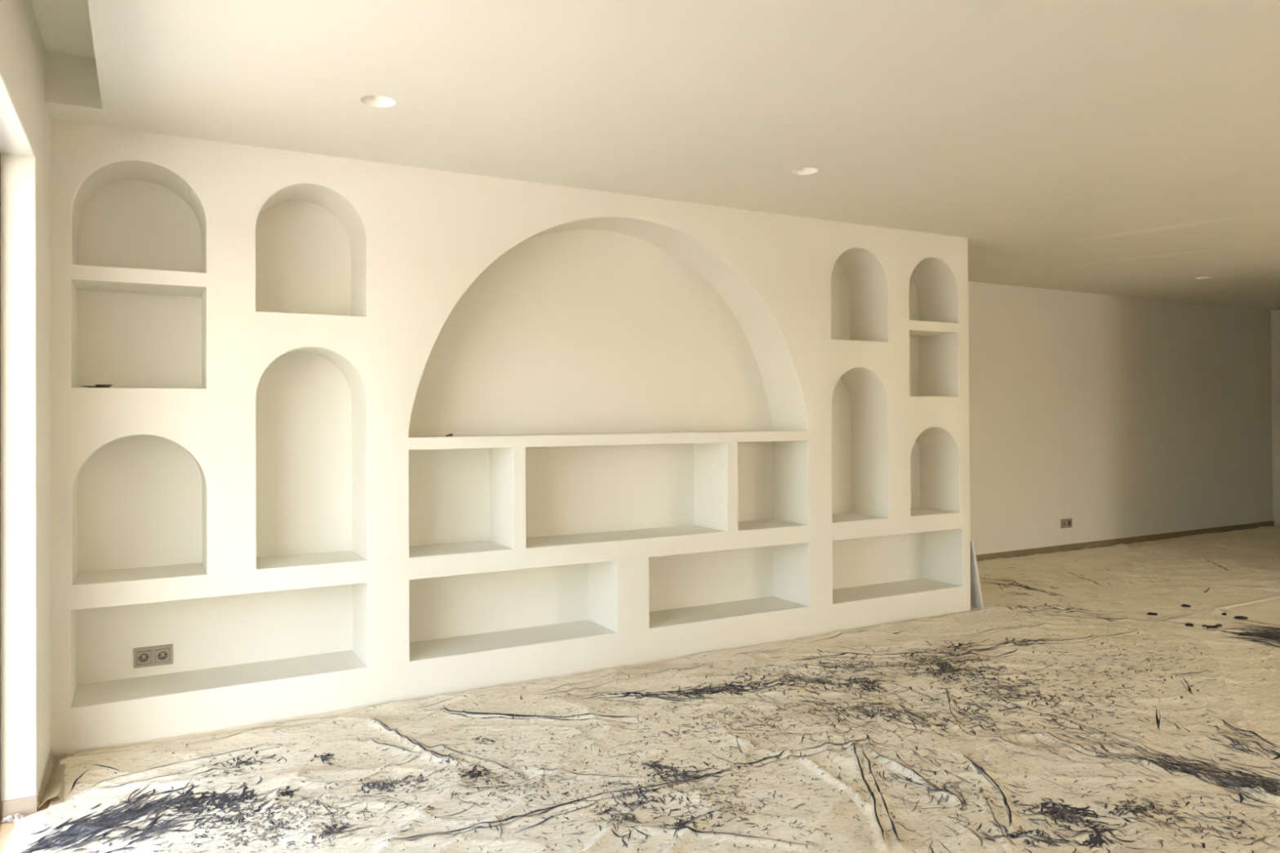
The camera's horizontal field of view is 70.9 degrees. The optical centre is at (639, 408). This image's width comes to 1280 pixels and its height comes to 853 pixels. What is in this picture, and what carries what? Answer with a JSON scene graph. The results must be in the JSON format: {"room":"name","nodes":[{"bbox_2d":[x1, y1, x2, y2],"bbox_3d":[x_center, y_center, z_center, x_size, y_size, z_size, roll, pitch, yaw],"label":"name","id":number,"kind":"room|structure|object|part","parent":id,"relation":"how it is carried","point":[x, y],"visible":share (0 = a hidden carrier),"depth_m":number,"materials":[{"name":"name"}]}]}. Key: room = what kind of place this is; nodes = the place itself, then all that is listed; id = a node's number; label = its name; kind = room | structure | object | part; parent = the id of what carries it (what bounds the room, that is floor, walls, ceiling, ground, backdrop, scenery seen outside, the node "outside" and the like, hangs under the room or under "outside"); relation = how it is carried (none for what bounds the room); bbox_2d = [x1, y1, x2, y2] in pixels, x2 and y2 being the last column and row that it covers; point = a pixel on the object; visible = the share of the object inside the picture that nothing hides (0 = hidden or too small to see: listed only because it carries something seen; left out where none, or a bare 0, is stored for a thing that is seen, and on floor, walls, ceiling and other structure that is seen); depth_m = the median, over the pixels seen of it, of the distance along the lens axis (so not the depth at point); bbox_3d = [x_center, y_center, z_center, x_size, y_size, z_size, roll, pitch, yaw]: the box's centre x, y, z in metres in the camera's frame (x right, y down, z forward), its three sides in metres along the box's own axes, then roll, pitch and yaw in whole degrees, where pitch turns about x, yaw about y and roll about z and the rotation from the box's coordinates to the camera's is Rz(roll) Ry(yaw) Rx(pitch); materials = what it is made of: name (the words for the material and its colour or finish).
{"room":"unfinished living room","nodes":[
{"label":"unfinished living room","id":0,"kind":"room"},
{"bbox_2d":[0,0,51,807],"bbox_3d":[-0.613,-0.040,0.220,0.220,2.750,10.177,0,0,-29],"label":"wall","id":1,"kind":"structure","parent":0,"point":[24,117],"depth_m":3.03,"materials":[{"name":"white paint"}]},
{"bbox_2d":[0,153,1,819],"bbox_3d":[-1.641,0.246,2.036,0.072,2.213,2.153,0,0,-29],"label":"window","id":2,"kind":"structure","parent":1,"relation":"in","point":[0,153],"depth_m":2.98,"materials":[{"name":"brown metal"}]},
{"bbox_2d":[0,795,37,818],"bbox_3d":[-2.131,1.334,2.979,0.222,0.055,0.012,0,0,-29],"label":"baseboard","id":3,"kind":"structure","parent":1,"relation":"attached to","point":[27,805],"depth_m":3.00,"materials":[{"name":"wood"}]},
{"bbox_2d":[0,609,977,852],"bbox_3d":[4.631,1.376,3.100,12.180,0.100,10.177,0,0,-29],"label":"floor","id":4,"kind":"structure","parent":0,"point":[6,828],"depth_m":2.91,"materials":[{"name":"beige tile"}]},
{"bbox_2d":[0,813,24,822],"bbox_3d":[-2.071,1.350,2.965,0.066,0.021,0.033,0,0,-29],"label":"scrap","id":5,"kind":"object","parent":4,"relation":"on","point":[12,818],"visible":0.98,"depth_m":2.96,"materials":[{"name":"white paper"}]},
{"bbox_2d":[50,120,970,756],"bbox_3d":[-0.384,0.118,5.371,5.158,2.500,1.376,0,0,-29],"label":"shelving","id":6,"kind":"object","parent":4,"relation":"on","point":[677,428],"visible":0.98,"depth_m":4.46,"materials":[{"name":"white paint"}]},
{"bbox_2d":[82,384,112,387],"bbox_3d":[-2.200,-0.090,3.639,0.111,0.014,0.032,0,0,-36],"label":"scrap","id":7,"kind":"object","parent":6,"relation":"on","point":[96,385],"visible":0.95,"depth_m":3.64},
{"bbox_2d":[133,644,173,668],"bbox_3d":[-2.160,1.099,3.987,0.153,0.086,0.012,0,0,-29],"label":"wall socket","id":8,"kind":"object","parent":6,"relation":"attached to","point":[162,655],"visible":1,"depth_m":3.98,"materials":[{"name":"beige plastic"}]},
{"bbox_3d":[-2.162,1.099,3.992,0.145,0.078,0.001,0,0,-29],"label":"mounting plate","id":9,"kind":"part","parent":8,"relation":"part of","materials":[{"name":"beige plastic"}]},
{"bbox_2d":[73,610,969,755],"bbox_3d":[0.026,1.355,4.699,5.073,0.011,0.174,0,0,-29],"label":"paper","id":10,"kind":"object","parent":4,"relation":"on","point":[198,734],"visible":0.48,"depth_m":4.02,"materials":[{"name":"beige paper"}]},
{"bbox_2d":[2,608,1279,852],"bbox_3d":[2.107,1.316,3.018,7.354,0.044,5.072,0,0,-29],"label":"cloth","id":11,"kind":"object","parent":4,"relation":"on","point":[984,731],"visible":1,"depth_m":3.41,"materials":[{"name":"beige fabric"}]},
{"bbox_2d":[35,747,69,808],"bbox_3d":[-2.122,1.333,3.269,0.077,0.042,0.533,0,0,-29],"label":"paper","id":12,"kind":"object","parent":11,"relation":"on","point":[53,783],"visible":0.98,"depth_m":3.23,"materials":[{"name":"beige paper"}]},
{"bbox_2d":[970,605,980,609],"bbox_3d":[2.152,1.353,6.264,0.058,0.008,0.490,0,0,-29],"label":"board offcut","id":13,"kind":"object","parent":4,"relation":"on","point":[971,607],"visible":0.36,"depth_m":6.06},
{"bbox_2d":[969,540,983,609],"bbox_3d":[2.121,1.126,6.307,0.111,0.469,0.620,0,0,-29],"label":"leaning board","id":14,"kind":"object","parent":4,"relation":"on","point":[976,601],"visible":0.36,"depth_m":6.05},
{"bbox_2d":[977,525,1279,647],"bbox_3d":[6.056,1.321,5.983,6.439,0.032,6.447,0,0,-29],"label":"cloth","id":15,"kind":"object","parent":4,"relation":"on","point":[1236,572],"visible":0.92,"depth_m":6.85,"materials":[{"name":"beige fabric"}]},
{"bbox_2d":[1146,612,1157,615],"bbox_3d":[3.309,1.325,5.804,0.058,0.015,0.023,0,0,9],"label":"scrap","id":16,"kind":"object","parent":15,"relation":"on","point":[1148,613],"visible":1,"depth_m":5.80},
{"bbox_2d":[1181,604,1191,607],"bbox_3d":[3.667,1.322,6.034,0.057,0.014,0.024,-1,0,33],"label":"scrap","id":17,"kind":"object","parent":15,"relation":"on","point":[1182,605],"visible":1,"depth_m":6.03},
{"bbox_2d":[1185,622,1193,626],"bbox_3d":[3.376,1.327,5.522,0.044,0.015,0.024,0,0,25],"label":"scrap","id":18,"kind":"object","parent":15,"relation":"on","point":[1187,624],"visible":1,"depth_m":5.51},
{"bbox_2d":[1201,623,1222,628],"bbox_3d":[3.490,1.323,5.461,0.128,0.019,0.062,0,0,-4],"label":"scrap","id":19,"kind":"object","parent":15,"relation":"on","point":[1217,625],"visible":1,"depth_m":5.45,"materials":[{"name":"black"}]},
{"bbox_2d":[1234,616,1248,619],"bbox_3d":[3.809,1.323,5.693,0.075,0.015,0.030,-1,0,34],"label":"scrap","id":20,"kind":"object","parent":15,"relation":"on","point":[1235,617],"visible":1,"depth_m":5.69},
{"bbox_2d":[31,0,1279,310],"bbox_3d":[4.647,-1.374,3.135,12.210,0.400,10.577,0,0,-29],"label":"ceiling","id":21,"kind":"structure","parent":0,"point":[1122,148],"depth_m":3.38,"materials":[{"name":"paint"}]},
{"bbox_2d":[360,95,395,107],"bbox_3d":[-0.974,-1.173,3.343,0.127,0.060,0.127,0,0,-29],"label":"recessed light","id":22,"kind":"object","parent":21,"relation":"in","point":[371,100],"visible":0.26,"depth_m":3.40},
{"bbox_2d":[791,167,817,174],"bbox_3d":[0.795,-1.175,4.336,0.127,0.060,0.127,0,0,-29],"label":"recessed light","id":23,"kind":"object","parent":21,"relation":"in","point":[806,171],"visible":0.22,"depth_m":4.39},
{"bbox_2d":[1195,276,1212,279],"bbox_3d":[4.923,-1.174,7.850,0.127,0.060,0.127,0,0,-29],"label":"recessed light","id":24,"kind":"object","parent":21,"relation":"in","point":[1200,277],"visible":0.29,"depth_m":7.90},
{"bbox_2d":[968,281,1272,555],"bbox_3d":[2.147,0.045,7.669,12.210,2.850,0.200,0,0,-29],"label":"wall","id":25,"kind":"structure","parent":0,"point":[1117,416],"depth_m":8.96,"materials":[{"name":"white paint"}]},
{"bbox_2d":[1060,518,1071,528],"bbox_3d":[4.088,1.100,8.608,0.153,0.086,0.012,0,0,-29],"label":"wall socket","id":26,"kind":"object","parent":25,"relation":"attached to","point":[1065,523],"visible":1,"depth_m":8.60,"materials":[{"name":"beige plastic"}]},
{"bbox_2d":[975,520,1274,561],"bbox_3d":[4.442,1.334,8.800,6.602,0.062,0.014,0,0,-29],"label":"baseboard","id":27,"kind":"structure","parent":25,"relation":"attached to","point":[1250,526],"depth_m":8.96,"materials":[{"name":"brown wood"}]},
{"bbox_2d":[1271,309,1279,526],"bbox_3d":[9.868,-0.007,6.003,0.200,2.850,10.177,0,0,-29],"label":"wall","id":28,"kind":"structure","parent":0,"point":[1275,314],"depth_m":10.37,"materials":[{"name":"white paint"}]}
]}

